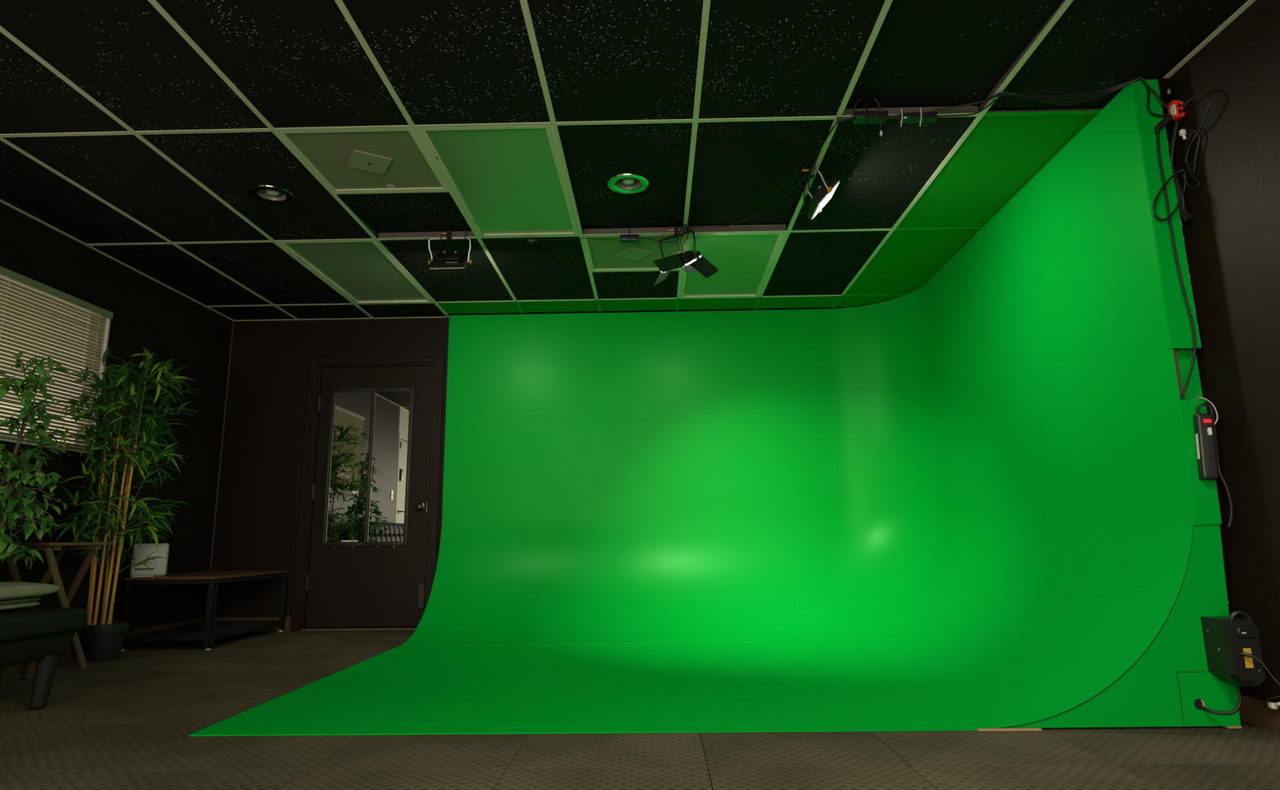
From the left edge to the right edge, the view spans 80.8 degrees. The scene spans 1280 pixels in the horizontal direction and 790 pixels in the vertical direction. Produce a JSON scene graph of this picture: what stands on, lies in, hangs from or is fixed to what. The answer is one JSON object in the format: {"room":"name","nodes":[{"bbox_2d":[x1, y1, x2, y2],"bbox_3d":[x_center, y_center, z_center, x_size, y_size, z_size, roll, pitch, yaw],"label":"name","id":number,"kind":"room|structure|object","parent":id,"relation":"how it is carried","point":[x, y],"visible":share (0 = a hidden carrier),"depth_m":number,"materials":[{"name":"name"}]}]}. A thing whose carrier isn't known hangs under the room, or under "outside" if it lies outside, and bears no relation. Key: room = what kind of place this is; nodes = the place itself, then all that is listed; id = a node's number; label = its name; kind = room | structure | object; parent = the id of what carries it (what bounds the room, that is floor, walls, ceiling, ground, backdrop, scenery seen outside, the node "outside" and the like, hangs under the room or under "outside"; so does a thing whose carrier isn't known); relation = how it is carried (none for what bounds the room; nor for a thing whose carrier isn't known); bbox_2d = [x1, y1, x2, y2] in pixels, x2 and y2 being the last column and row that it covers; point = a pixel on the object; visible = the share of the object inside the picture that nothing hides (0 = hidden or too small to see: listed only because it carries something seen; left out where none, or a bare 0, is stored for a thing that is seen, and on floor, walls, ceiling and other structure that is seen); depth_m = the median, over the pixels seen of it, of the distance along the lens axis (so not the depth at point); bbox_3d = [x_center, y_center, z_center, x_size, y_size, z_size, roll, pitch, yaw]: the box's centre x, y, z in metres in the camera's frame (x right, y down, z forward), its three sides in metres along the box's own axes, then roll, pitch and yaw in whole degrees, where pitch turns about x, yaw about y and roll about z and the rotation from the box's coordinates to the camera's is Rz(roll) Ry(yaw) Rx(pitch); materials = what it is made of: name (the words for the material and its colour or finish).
{"room":"film studio","nodes":[
{"label":"film studio","id":0,"kind":"room"},
{"bbox_2d":[0,666,4,679],"bbox_3d":[-3.090,1.257,3.510,0.250,0.215,0.250,-1,-11,1],"label":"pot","id":1,"kind":"object","parent":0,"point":[2,669],"depth_m":3.53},
{"bbox_2d":[0,202,232,637],"bbox_3d":[-3.372,-0.005,3.911,0.120,2.850,4.025,-1,-11,1],"label":"wall","id":2,"kind":"structure","parent":0,"point":[149,315],"depth_m":5.00,"materials":[{"name":"black paint"}]},
{"bbox_2d":[0,275,111,453],"bbox_3d":[-3.378,-0.218,3.890,0.116,0.890,1.505,-1,-11,1],"label":"window","id":3,"kind":"structure","parent":2,"relation":"in","point":[107,327],"depth_m":4.62,"materials":[{"name":"white"}]},
{"bbox_2d":[0,266,113,451],"bbox_3d":[-3.312,-0.221,3.894,0.050,0.881,1.490,-1,-11,1],"label":"mini blind","id":4,"kind":"object","parent":3,"relation":"attached to","point":[5,273],"visible":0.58,"depth_m":4.23,"materials":[{"name":"plastic"}]},
{"bbox_2d":[2,617,205,674],"bbox_3d":[-3.290,1.341,3.647,0.012,0.105,4.013,-1,-11,1],"label":"baseboard","id":5,"kind":"structure","parent":2,"relation":"attached to","point":[68,655],"depth_m":4.84,"materials":[{"name":"brown wood"}]},
{"bbox_2d":[307,626,417,628],"bbox_3d":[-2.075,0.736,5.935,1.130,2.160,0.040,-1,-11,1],"label":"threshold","id":6,"kind":"structure","parent":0,"point":[410,626],"depth_m":5.72,"materials":[{"name":"metal"}]},
{"bbox_2d":[210,306,851,628],"bbox_3d":[-0.556,0.339,5.898,5.670,2.850,0.120,-1,-11,1],"label":"wall","id":7,"kind":"structure","parent":0,"point":[257,517],"depth_m":5.90,"materials":[{"name":"black paint"}]},
{"bbox_2d":[205,321,234,616],"bbox_3d":[-3.266,0.587,5.842,0.006,2.405,0.006,-1,-11,1],"label":"trim","id":8,"kind":"structure","parent":7,"relation":"attached to","point":[233,322],"depth_m":5.86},
{"bbox_2d":[215,617,291,631],"bbox_3d":[-2.925,1.714,5.618,0.638,0.100,0.012,-1,-11,1],"label":"baseboard","id":9,"kind":"structure","parent":7,"relation":"attached to","point":[287,620],"depth_m":5.62,"materials":[{"name":"brown wood"}]},
{"bbox_2d":[290,356,444,631],"bbox_3d":[-2.077,0.727,5.795,1.074,2.085,0.118,-1,-11,1],"label":"door","id":10,"kind":"structure","parent":7,"relation":"in","point":[366,544],"depth_m":5.79,"materials":[{"name":"black paint"}]},
{"bbox_2d":[320,386,414,549],"bbox_3d":[-2.104,0.554,5.829,0.660,1.246,0.022,-1,-11,1],"label":"window","id":11,"kind":"structure","parent":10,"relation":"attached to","point":[367,486],"depth_m":5.83,"materials":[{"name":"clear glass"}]},
{"bbox_2d":[0,0,1255,321],"bbox_3d":[-0.652,-1.647,2.151,5.670,0.544,8.225,-1,-11,1],"label":"ceiling","id":12,"kind":"structure","parent":0,"point":[140,133],"depth_m":3.20,"materials":[{"name":"black tile"}]},
{"bbox_2d":[248,185,295,204],"bbox_3d":[-1.896,-1.080,3.886,0.216,0.112,0.216,-1,-11,1],"label":"recessed light","id":13,"kind":"object","parent":12,"relation":"in","point":[266,193],"visible":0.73,"depth_m":3.89,"materials":[{"name":"silver metal"}]},
{"bbox_2d":[277,230,432,303],"bbox_3d":[-1.859,-0.851,5.072,0.586,0.109,1.195,-1,-11,1],"label":"light","id":14,"kind":"object","parent":12,"relation":"attached to","point":[362,271],"visible":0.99,"depth_m":4.98,"materials":[{"name":"white plastic"}]},
{"bbox_2d":[277,128,447,191],"bbox_3d":[-1.280,-1.100,3.556,0.586,0.015,0.586,-1,-11,1],"label":"ceiling panel","id":15,"kind":"object","parent":12,"relation":"in","point":[382,159],"visible":1,"depth_m":3.53,"materials":[{"name":"white metal"}]},
{"bbox_2d":[427,229,472,269],"bbox_3d":[-1.120,-0.843,4.444,0.258,0.247,0.150,-1,-11,1],"label":"lamp","id":16,"kind":"object","parent":12,"relation":"hanging from","point":[451,260],"visible":1,"depth_m":4.40,"materials":[{"name":"black metal"}]},
{"bbox_2d":[437,250,460,257],"bbox_3d":[-1.123,-0.829,4.422,0.114,0.058,0.064,-1,-11,1],"label":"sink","id":17,"kind":"object","parent":16,"relation":"in","point":[451,254],"depth_m":4.42,"materials":[{"name":"black metal"}]},
{"bbox_2d":[417,125,578,236],"bbox_3d":[-0.664,-1.097,3.853,0.586,0.109,1.195,-1,-11,1],"label":"light","id":18,"kind":"object","parent":12,"relation":"attached to","point":[508,181],"visible":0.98,"depth_m":3.72,"materials":[{"name":"white plastic"}]},
{"bbox_2d":[471,237,619,256],"bbox_3d":[-0.577,-0.881,4.455,0.920,0.093,0.042,-2,-11,7],"label":"power cable","id":19,"kind":"object","parent":12,"relation":"hanging from","point":[578,237],"visible":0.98,"depth_m":4.46,"materials":[{"name":"black rubber"}]},
{"bbox_2d":[526,237,537,244],"bbox_3d":[-0.637,-0.915,4.461,0.067,0.028,0.033,-1,-11,1],"label":"plug adapter","id":20,"kind":"object","parent":19,"relation":"attached to","point":[529,240],"visible":1,"depth_m":4.45,"materials":[{"name":"black plastic"}]},
{"bbox_2d":[607,173,649,193],"bbox_3d":[-0.060,-1.127,3.849,0.216,0.112,0.216,-1,-11,1],"label":"recessed light","id":21,"kind":"object","parent":12,"relation":"in","point":[623,183],"visible":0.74,"depth_m":3.85,"materials":[{"name":"metal"}]},
{"bbox_2d":[620,226,639,243],"bbox_3d":[-0.061,-0.945,4.428,0.110,0.098,0.056,-1,-11,1],"label":"power adapter","id":22,"kind":"object","parent":12,"relation":"attached to","point":[624,238],"visible":1,"depth_m":4.40,"materials":[{"name":"black plastic"}]},
{"bbox_2d":[583,235,681,271],"bbox_3d":[-0.036,-0.891,4.732,0.586,0.015,0.586,-1,-11,1],"label":"ceiling vent","id":23,"kind":"object","parent":12,"relation":"in","point":[603,255],"visible":0.91,"depth_m":4.71,"materials":[{"name":"white metal"}]},
{"bbox_2d":[639,226,685,243],"bbox_3d":[0.140,-0.921,4.388,0.293,0.060,0.060,-5,-12,23],"label":"power cable","id":24,"kind":"object","parent":12,"relation":"hanging from","point":[685,227],"visible":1,"depth_m":4.40,"materials":[{"name":"black rubber"}]},
{"bbox_2d":[677,223,684,251],"bbox_3d":[0.234,-0.905,4.332,0.011,0.123,0.127,2,-11,-15],"label":"power cable","id":25,"kind":"object","parent":12,"relation":"hanging from","point":[682,224],"visible":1,"depth_m":4.37,"materials":[{"name":"black rubber"}]},
{"bbox_2d":[679,223,685,251],"bbox_3d":[0.250,-0.904,4.333,0.018,0.122,0.128,2,-11,-15],"label":"power cable","id":26,"kind":"object","parent":12,"relation":"hanging from","point":[685,224],"visible":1,"depth_m":4.37,"materials":[{"name":"black rubber"}]},
{"bbox_2d":[681,224,688,251],"bbox_3d":[0.270,-0.903,4.334,0.032,0.121,0.128,2,-11,-15],"label":"power cable","id":27,"kind":"object","parent":12,"relation":"hanging from","point":[687,224],"visible":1,"depth_m":4.36,"materials":[{"name":"black rubber"}]},
{"bbox_2d":[653,222,718,286],"bbox_3d":[0.241,-0.809,4.435,0.377,0.349,0.344,-9,-14,38],"label":"lamp","id":28,"kind":"object","parent":12,"relation":"hanging from","point":[690,261],"visible":0.98,"depth_m":4.35,"materials":[{"name":"black metal"}]},
{"bbox_2d":[675,250,689,256],"bbox_3d":[0.224,-0.822,4.416,0.114,0.049,0.070,-9,-14,38],"label":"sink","id":29,"kind":"object","parent":28,"relation":"in","point":[684,253],"depth_m":4.37,"materials":[{"name":"black metal"}]},
{"bbox_2d":[680,224,786,297],"bbox_3d":[0.579,-0.888,5.029,0.586,0.109,1.195,-1,-11,1],"label":"light","id":30,"kind":"object","parent":12,"relation":"attached to","point":[744,262],"visible":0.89,"depth_m":4.92,"materials":[{"name":"white plastic"}]},
{"bbox_2d":[688,120,839,227],"bbox_3d":[0.662,-1.046,3.809,0.229,0.047,1.268,5,-12,-27],"label":"power cable","id":31,"kind":"object","parent":12,"relation":"hanging from","point":[837,120],"visible":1,"depth_m":3.84,"materials":[{"name":"black rubber"}]},
{"bbox_2d":[688,121,840,226],"bbox_3d":[0.629,-1.056,3.793,0.143,0.031,1.251,5,-12,-28],"label":"power cable","id":32,"kind":"object","parent":12,"relation":"hanging from","point":[838,122],"visible":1,"depth_m":3.81,"materials":[{"name":"black rubber"}]},
{"bbox_2d":[803,178,809,201],"bbox_3d":[0.854,-1.055,3.834,0.023,0.040,0.274,-2,-11,4],"label":"power cable","id":33,"kind":"object","parent":12,"relation":"hanging from","point":[804,198],"visible":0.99,"depth_m":3.87,"materials":[{"name":"black rubber"}]},
{"bbox_2d":[801,161,839,220],"bbox_3d":[0.883,-1.013,3.713,0.167,0.234,0.250,-1,-11,1],"label":"lamp","id":34,"kind":"object","parent":12,"relation":"hanging from","point":[824,194],"visible":0.99,"depth_m":3.65,"materials":[{"name":"black metal"}]},
{"bbox_2d":[852,97,888,146],"bbox_3d":[0.969,-1.146,3.169,0.149,0.211,0.074,-1,-11,1],"label":"brick","id":35,"kind":"object","parent":12,"relation":"attached to","point":[880,117],"visible":1,"depth_m":3.16,"materials":[{"name":"black plastic"}]},
{"bbox_2d":[897,107,937,126],"bbox_3d":[1.176,-1.170,3.183,0.155,0.075,0.046,-1,-11,1],"label":"brick","id":36,"kind":"object","parent":12,"relation":"attached to","point":[904,117],"visible":1,"depth_m":3.17,"materials":[{"name":"black plastic"}]},
{"bbox_2d":[937,98,995,117],"bbox_3d":[1.369,-1.190,3.164,0.239,0.015,0.074,-6,-12,27],"label":"power cable","id":37,"kind":"object","parent":12,"relation":"attached to","point":[994,100],"visible":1,"depth_m":3.18,"materials":[{"name":"black rubber"}]},
{"bbox_2d":[837,77,1139,119],"bbox_3d":[1.408,-1.196,3.087,1.153,0.037,0.071,-3,-11,14],"label":"power cable","id":38,"kind":"object","parent":12,"relation":"attached to","point":[1101,91],"visible":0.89,"depth_m":3.03,"materials":[{"name":"black rubber"}]},
{"bbox_2d":[836,76,1141,119],"bbox_3d":[1.406,-1.203,3.092,1.159,0.025,0.064,-3,-11,14],"label":"power cable","id":39,"kind":"object","parent":12,"relation":"attached to","point":[1100,90],"visible":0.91,"depth_m":3.04,"materials":[{"name":"black rubber"}]},
{"bbox_2d":[839,76,1140,121],"bbox_3d":[1.410,-1.192,3.083,1.148,0.053,0.078,-3,-11,14],"label":"power cable","id":40,"kind":"object","parent":12,"relation":"attached to","point":[1102,93],"visible":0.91,"depth_m":3.02,"materials":[{"name":"black rubber"}]},
{"bbox_2d":[840,77,1141,122],"bbox_3d":[1.412,-1.187,3.078,1.142,0.068,0.084,-3,-11,14],"label":"power cable","id":41,"kind":"object","parent":12,"relation":"hanging from","point":[1127,84],"visible":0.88,"depth_m":3.02,"materials":[{"name":"black rubber"}]},
{"bbox_2d":[0,630,1279,789],"bbox_3d":[-0.620,1.052,1.638,6.030,0.140,8.585,-1,-11,1],"label":"floor","id":42,"kind":"structure","parent":0,"point":[126,722],"depth_m":2.35,"materials":[{"name":"grey carpet"}]},
{"bbox_2d":[0,350,71,679],"bbox_3d":[-2.982,0.570,3.604,0.490,1.596,0.529,-2,-11,8],"label":"potted ficus","id":43,"kind":"object","parent":42,"relation":"on","point":[7,512],"visible":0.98,"depth_m":3.65,"materials":[{"name":"plant"}]},
{"bbox_2d":[0,608,88,710],"bbox_3d":[-2.817,0.695,2.308,0.835,0.877,1.980,-1,-11,1],"label":"sofa","id":44,"kind":"object","parent":42,"relation":"on","point":[42,636],"visible":0.98,"depth_m":3.03,"materials":[{"name":"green leather"}]},
{"bbox_2d":[0,582,59,610],"bbox_3d":[-2.720,0.807,3.008,0.500,0.117,0.428,-1,-11,1],"label":"blanket","id":45,"kind":"object","parent":44,"relation":"on","point":[13,595],"visible":1,"depth_m":3.05,"materials":[{"name":"white fabric"}]},
{"bbox_2d":[0,608,88,643],"bbox_3d":[-2.758,0.788,2.289,0.720,0.097,1.980,-1,-11,1],"label":"seat cushion","id":46,"kind":"object","parent":44,"relation":"on","point":[18,625],"depth_m":3.02,"materials":[{"name":"black leather"}]},
{"bbox_2d":[5,542,113,679],"bbox_3d":[-3.109,1.115,3.947,0.300,0.668,0.445,-1,-11,1],"label":"tray table","id":47,"kind":"object","parent":42,"relation":"on","point":[53,561],"visible":0.59,"depth_m":3.95,"materials":[{"name":"brown wood"}]},
{"bbox_2d":[47,346,202,662],"bbox_3d":[-2.972,0.627,4.424,0.619,1.790,0.974,-1,-11,1],"label":"bamboo","id":48,"kind":"object","parent":42,"relation":"on","point":[102,641],"visible":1,"depth_m":4.39,"materials":[{"name":"plant"}]},
{"bbox_2d":[76,620,130,662],"bbox_3d":[-3.093,1.417,4.325,0.256,0.205,0.256,-1,-11,1],"label":"pot","id":49,"kind":"object","parent":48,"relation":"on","point":[102,641],"depth_m":4.25,"materials":[{"name":"black plastic"}]},
{"bbox_2d":[120,649,181,655],"bbox_3d":[-2.962,1.557,4.542,0.270,0.006,0.185,-1,-11,1],"label":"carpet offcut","id":50,"kind":"object","parent":42,"relation":"on","point":[151,652],"visible":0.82,"depth_m":4.53,"materials":[{"name":"grey carpet"}]},
{"bbox_2d":[120,569,289,651],"bbox_3d":[-2.938,1.451,5.155,0.586,0.444,0.967,-1,-11,1],"label":"table","id":51,"kind":"object","parent":42,"relation":"on","point":[211,630],"visible":0.95,"depth_m":4.85,"materials":[{"name":"black metal"}]},
{"bbox_2d":[131,575,154,577],"bbox_3d":[-3.135,1.145,4.745,0.132,0.009,0.014,0,-11,-5],"label":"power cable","id":52,"kind":"object","parent":51,"relation":"on","point":[147,575],"visible":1,"depth_m":4.75,"materials":[{"name":"white plastic"}]},
{"bbox_2d":[129,543,168,576],"bbox_3d":[-3.162,1.064,4.853,0.196,0.208,0.066,4,-12,-25],"label":"speaker box","id":53,"kind":"object","parent":51,"relation":"on","point":[160,569],"visible":0.94,"depth_m":4.83,"materials":[{"name":"white plastic"}]},
{"bbox_2d":[130,621,276,637],"bbox_3d":[-2.936,1.601,5.129,0.538,0.008,0.923,-1,-11,1],"label":"shelf","id":54,"kind":"object","parent":51,"relation":"attached to","point":[222,628],"depth_m":5.08,"materials":[{"name":"brown wood"}]},
{"bbox_2d":[188,79,1241,736],"bbox_3d":[0.286,0.241,4.239,3.634,2.402,3.022,-1,-11,1],"label":"cove","id":55,"kind":"object","parent":42,"relation":"on","point":[972,498],"visible":0.97,"depth_m":4.35,"materials":[{"name":"green paint"}]},
{"bbox_2d":[1141,79,1168,116],"bbox_3d":[2.011,-1.163,2.933,0.090,0.166,0.011,-1,-11,4],"label":"power cable","id":56,"kind":"object","parent":55,"relation":"hanging from","point":[1148,89],"visible":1,"depth_m":2.92,"materials":[{"name":"black rubber"}]},
{"bbox_2d":[1167,100,1185,121],"bbox_3d":[2.069,-1.096,2.898,0.048,0.072,0.040,-1,-11,1],"label":"splitter","id":57,"kind":"object","parent":56,"relation":"hanging from","point":[1175,108],"visible":0.92,"depth_m":2.88,"materials":[{"name":"red plastic"}]},
{"bbox_2d":[1155,114,1173,133],"bbox_3d":[2.022,-1.046,2.901,0.068,0.070,0.026,-3,-11,12],"label":"plug","id":58,"kind":"object","parent":57,"relation":"attached to","point":[1169,117],"visible":1,"depth_m":2.89,"materials":[{"name":"black plastic"}]},
{"bbox_2d":[1141,76,1168,109],"bbox_3d":[2.006,-1.177,2.932,0.089,0.144,0.013,-2,-11,4],"label":"power cable","id":59,"kind":"object","parent":55,"relation":"hanging from","point":[1142,77],"visible":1,"depth_m":2.93,"materials":[{"name":"black rubber"}]},
{"bbox_2d":[1152,168,1186,221],"bbox_3d":[2.007,-0.757,2.844,0.135,0.198,0.028,-1,-11,3],"label":"power cable","id":60,"kind":"object","parent":55,"relation":"hanging from","point":[1157,216],"visible":1,"depth_m":2.85,"materials":[{"name":"black rubber"}]},
{"bbox_2d":[1156,133,1195,399],"bbox_3d":[1.994,-0.477,2.819,0.080,1.106,0.022,-8,-13,34],"label":"power cable","id":61,"kind":"object","parent":55,"relation":"hanging from","point":[1157,134],"visible":0.98,"depth_m":2.80,"materials":[{"name":"black rubber"}]},
{"bbox_2d":[1168,120,1188,222],"bbox_3d":[2.052,-0.847,2.867,0.019,0.392,0.091,-1,-11,1],"label":"power cable","id":62,"kind":"object","parent":55,"relation":"hanging from","point":[1184,217],"visible":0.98,"depth_m":2.86,"materials":[{"name":"black rubber"}]},
{"bbox_2d":[1168,126,1191,220],"bbox_3d":[2.052,-0.847,2.863,0.018,0.392,0.082,-1,-11,1],"label":"power cable","id":63,"kind":"object","parent":55,"relation":"hanging from","point":[1188,218],"visible":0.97,"depth_m":2.86,"materials":[{"name":"black rubber"}]},
{"bbox_2d":[1170,123,1194,217],"bbox_3d":[2.052,-0.848,2.859,0.018,0.392,0.073,-1,-11,1],"label":"power cable","id":64,"kind":"object","parent":55,"relation":"hanging from","point":[1176,180],"visible":0.98,"depth_m":2.87,"materials":[{"name":"black rubber"}]},
{"bbox_2d":[1192,413,1219,479],"bbox_3d":[2.007,0.183,2.666,0.065,0.238,0.040,-3,-11,13],"label":"power strip","id":65,"kind":"object","parent":55,"relation":"attached to","point":[1206,445],"visible":1,"depth_m":2.65,"materials":[{"name":"black plastic"}]},
{"bbox_2d":[1194,397,1218,426],"bbox_3d":[2.024,0.064,2.701,0.081,0.114,0.016,-11,-15,42],"label":"power cable","id":66,"kind":"object","parent":65,"relation":"attached to","point":[1197,398],"visible":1,"depth_m":2.69,"materials":[{"name":"white plastic"}]},
{"bbox_2d":[1203,418,1212,422],"bbox_3d":[2.011,0.092,2.664,0.025,0.015,0.006,-3,-11,13],"label":"switch","id":67,"kind":"object","parent":65,"relation":"attached to","point":[1205,420],"depth_m":2.66,"materials":[{"name":"red plastic"}]},
{"bbox_2d":[1207,427,1212,435],"bbox_3d":[2.012,0.129,2.658,0.012,0.028,0.016,-1,-11,1],"label":"plug","id":68,"kind":"object","parent":65,"relation":"attached to","point":[1209,429],"visible":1,"depth_m":2.65,"materials":[{"name":"white plastic"}]},
{"bbox_2d":[1196,403,1233,527],"bbox_3d":[2.030,0.245,2.652,0.067,0.440,0.017,-2,-11,5],"label":"power cable","id":69,"kind":"object","parent":65,"relation":"attached to","point":[1231,508],"visible":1,"depth_m":2.64,"materials":[{"name":"black rubber"}]},
{"bbox_2d":[1200,610,1265,686],"bbox_3d":[1.975,0.837,2.495,0.109,0.242,0.144,-1,-11,1],"label":"box","id":70,"kind":"object","parent":55,"relation":"attached to","point":[1231,643],"visible":1,"depth_m":2.46,"materials":[{"name":"black plastic"}]},
{"bbox_2d":[1200,685,1242,715],"bbox_3d":[1.927,1.010,2.501,0.120,0.099,0.028,-8,-13,35],"label":"power cable","id":71,"kind":"object","parent":70,"relation":"attached to","point":[1236,709],"visible":1,"depth_m":2.48,"materials":[{"name":"black rubber"}]},
{"bbox_2d":[1244,648,1252,666],"bbox_3d":[1.976,0.855,2.443,0.019,0.055,0.001,-1,-11,1],"label":"print","id":72,"kind":"object","parent":70,"relation":"attached to","point":[1247,660],"depth_m":2.44},
{"bbox_2d":[1253,656,1279,702],"bbox_3d":[2.052,0.928,2.441,0.151,0.166,0.064,10,-15,-44],"label":"power cable","id":73,"kind":"object","parent":70,"relation":"attached to","point":[1253,656],"visible":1,"depth_m":2.42,"materials":[{"name":"grey plastic"}]},
{"bbox_2d":[1267,702,1279,709],"bbox_3d":[2.083,1.018,2.467,0.020,0.028,0.046,-1,-11,1],"label":"plug","id":74,"kind":"object","parent":73,"relation":"attached to","point":[1272,705],"visible":1,"depth_m":2.46,"materials":[{"name":"white plastic"}]},
{"bbox_2d":[1158,0,1279,702],"bbox_3d":[2.136,-0.459,1.868,0.120,2.850,7.985,-1,-11,1],"label":"wall","id":75,"kind":"structure","parent":0,"point":[1232,239],"depth_m":2.61,"materials":[{"name":"black paint"}]},
{"bbox_2d":[1166,88,1171,94],"bbox_3d":[2.054,-1.177,2.920,0.011,0.018,0.011,-5,-12,23],"label":"plug","id":76,"kind":"object","parent":75,"relation":"attached to","point":[1168,91],"visible":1,"depth_m":2.92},
{"bbox_2d":[1178,128,1186,140],"bbox_3d":[2.076,-0.995,2.875,0.022,0.041,0.020,-1,-11,1],"label":"plug","id":77,"kind":"object","parent":75,"relation":"attached to","point":[1182,132],"visible":1,"depth_m":2.87,"materials":[{"name":"white plastic"}]},
{"bbox_2d":[1182,156,1199,190],"bbox_3d":[2.067,-0.833,2.822,0.013,0.141,0.060,2,-11,-12],"label":"power cable","id":78,"kind":"object","parent":75,"relation":"attached to","point":[1187,162],"visible":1,"depth_m":2.82,"materials":[{"name":"black rubber"}]},
{"bbox_2d":[1186,130,1199,172],"bbox_3d":[2.066,-0.911,2.797,0.011,0.154,0.055,0,-11,-4],"label":"power cable","id":79,"kind":"object","parent":75,"relation":"attached to","point":[1196,131],"visible":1,"depth_m":2.79,"materials":[{"name":"black rubber"}]},
{"bbox_2d":[1181,93,1210,162],"bbox_3d":[2.054,-0.999,2.777,0.023,0.210,0.182,-2,-11,9],"label":"power cable","id":80,"kind":"object","parent":75,"relation":"attached to","point":[1200,95],"visible":1,"depth_m":2.77,"materials":[{"name":"black rubber"}]},
{"bbox_2d":[1237,694,1279,732],"bbox_3d":[2.059,0.659,0.342,0.016,0.085,5.400,-1,-11,1],"label":"baseboard","id":81,"kind":"structure","parent":75,"relation":"attached to","point":[1254,711],"depth_m":2.55,"materials":[{"name":"brown wood"}]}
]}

